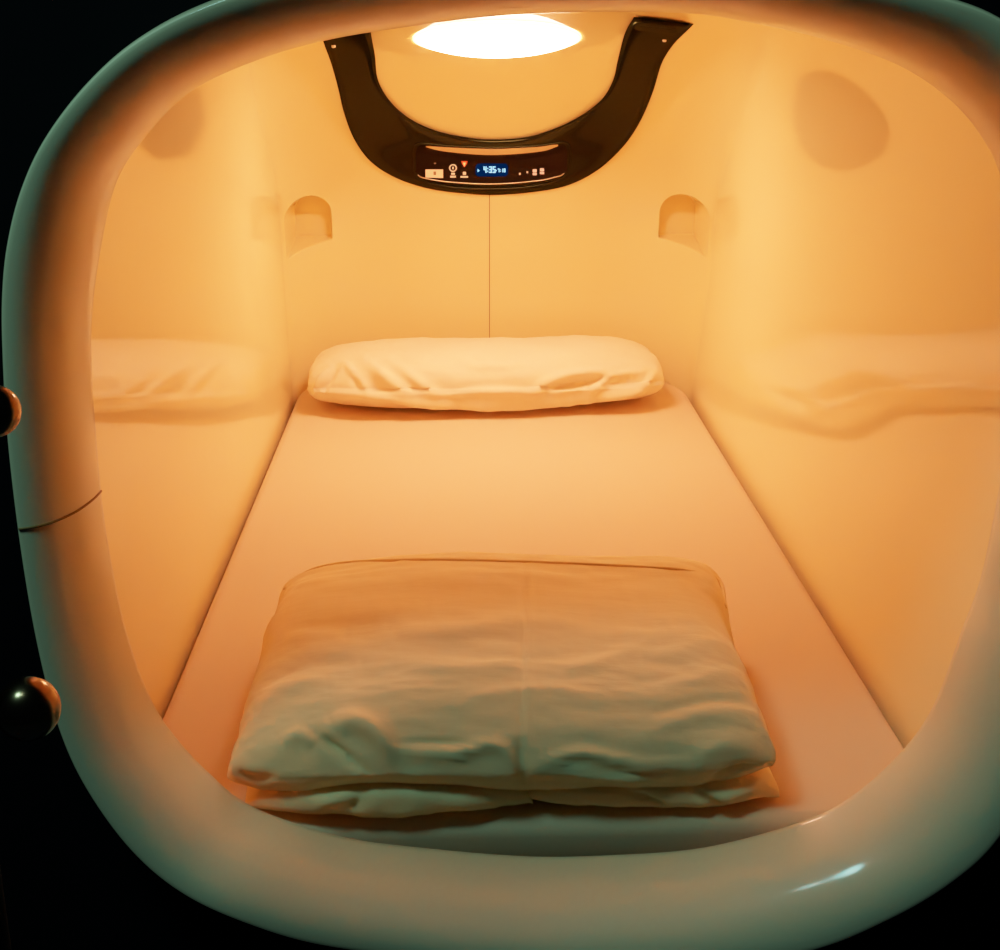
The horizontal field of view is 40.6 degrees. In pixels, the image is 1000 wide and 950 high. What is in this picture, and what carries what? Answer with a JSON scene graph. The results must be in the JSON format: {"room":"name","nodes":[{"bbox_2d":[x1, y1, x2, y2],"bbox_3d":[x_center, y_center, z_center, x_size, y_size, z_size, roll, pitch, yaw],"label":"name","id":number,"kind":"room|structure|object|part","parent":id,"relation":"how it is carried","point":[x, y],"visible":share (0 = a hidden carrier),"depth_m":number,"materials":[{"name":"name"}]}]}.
{"room":"capsule hotel","nodes":[
{"label":"capsule hotel","id":0,"kind":"room"},
{"bbox_2d":[91,82,431,718],"bbox_3d":[-0.291,-0.210,2.289,0.341,0.821,2.030,-1,19,-2],"label":"wall","id":1,"kind":"structure","parent":0,"point":[248,236],"depth_m":2.14,"materials":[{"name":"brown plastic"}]},
{"bbox_2d":[394,82,596,338],"bbox_3d":[-0.007,-0.484,3.106,0.492,0.821,0.325,-1,19,-2],"label":"wall","id":2,"kind":"structure","parent":0,"point":[543,244],"depth_m":3.25,"materials":[{"name":"brown plastic"}]},
{"bbox_2d":[489,195,489,337],"bbox_3d":[-0.025,-0.510,3.241,0.003,0.441,0.052,-1,19,-2],"label":"trim","id":3,"kind":"structure","parent":2,"relation":"attached to","point":[489,195],"depth_m":3.27,"materials":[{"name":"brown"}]},
{"bbox_2d":[0,0,999,949],"bbox_3d":[0.053,-0.497,1.103,4.400,3.120,0.001,-1,19,-2],"label":"wall","id":4,"kind":"structure","parent":0,"point":[70,881],"depth_m":1.37,"materials":[{"name":"black"}]},
{"bbox_2d":[2,0,999,949],"bbox_3d":[0.057,0.020,1.257,1.077,1.053,0.112,-1,19,-2],"label":"trim","id":5,"kind":"structure","parent":4,"relation":"attached to","point":[835,875],"depth_m":1.31,"materials":[{"name":"beige plastic"}]},
{"bbox_2d":[160,12,982,139],"bbox_3d":[0.026,-0.630,1.987,0.937,0.168,1.705,-1,19,-2],"label":"ceiling","id":6,"kind":"structure","parent":0,"point":[714,50],"depth_m":2.42,"materials":[{"name":"brown plastic"}]},
{"bbox_2d":[413,22,580,57],"bbox_3d":[-0.005,-0.820,2.549,0.318,0.066,0.235,-1,19,-2],"label":"ceiling light","id":7,"kind":"object","parent":6,"relation":"attached to","point":[489,39],"visible":1,"depth_m":2.50,"materials":[{"name":"beige plastic"}]},
{"bbox_2d":[323,17,692,194],"bbox_3d":[-0.001,-0.694,2.660,0.657,0.402,1.002,-1,19,-2],"label":"control console","id":8,"kind":"object","parent":6,"relation":"attached to","point":[411,152],"visible":0.96,"depth_m":3.02,"materials":[{"name":"black plastic"}]},
{"bbox_3d":[-0.021,-0.689,3.142,0.340,0.027,0.018,-1,19,-2],"label":"trim","id":9,"kind":"part","parent":8,"relation":"part of","materials":[{"name":"silver metal"}]},
{"bbox_3d":[-0.019,-0.712,3.103,0.350,0.098,0.082,-1,19,-2],"label":"display panel","id":10,"kind":"part","parent":8,"relation":"part of","materials":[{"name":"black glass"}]},
{"bbox_2d":[567,82,999,747],"bbox_3d":[0.332,-0.216,2.308,0.341,0.821,2.030,-1,19,-2],"label":"wall","id":11,"kind":"structure","parent":0,"point":[819,283],"depth_m":2.01,"materials":[{"name":"brown plastic"}]},
{"label":"floor","id":12,"kind":"structure","parent":0,"visible":0},
{"bbox_2d":[163,382,903,856],"bbox_3d":[0.007,0.108,2.418,0.910,0.108,1.989,-1,19,-2],"label":"mattress","id":13,"kind":"object","parent":12,"relation":"on","point":[643,476],"visible":0.34,"depth_m":2.23,"materials":[{"name":"beige fabric"}]},
{"bbox_2d":[307,335,664,411],"bbox_3d":[-0.031,-0.241,3.078,0.798,0.132,0.376,-1,19,-2],"label":"pillow","id":14,"kind":"object","parent":13,"relation":"on","point":[493,374],"visible":1,"depth_m":2.95,"materials":[{"name":"beige fabric"}]},
{"bbox_2d":[227,552,778,817],"bbox_3d":[0.008,0.225,1.642,0.621,0.162,0.489,-1,19,-2],"label":"duvet","id":15,"kind":"object","parent":13,"relation":"on","point":[398,686],"visible":1,"depth_m":1.46,"materials":[{"name":"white fabric"}]},
{"label":"floor","id":16,"kind":"structure","parent":0,"visible":0},
{"bbox_2d":[0,385,60,949],"bbox_3d":[-0.371,0.077,0.964,0.092,2.120,0.046,-1,19,-2],"label":"round knobs","id":17,"kind":"object","parent":16,"relation":"on","point":[30,706],"visible":1,"depth_m":0.98,"materials":[{"name":"black"}]},
{"bbox_3d":[-0.402,0.078,0.963,0.032,2.120,0.032,-1,19,-2],"label":"post","id":18,"kind":"part","parent":17,"relation":"part of","materials":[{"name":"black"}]},
{"bbox_3d":[-0.346,-0.044,0.924,0.035,0.036,0.035,-1,19,-2],"label":"knob","id":19,"kind":"part","parent":17,"relation":"part of","materials":[{"name":"gold metal"}]},
{"bbox_3d":[-0.348,0.173,0.996,0.046,0.048,0.046,-1,19,-2],"label":"knob","id":20,"kind":"part","parent":17,"relation":"part of","materials":[{"name":"gold metal"}]}
]}

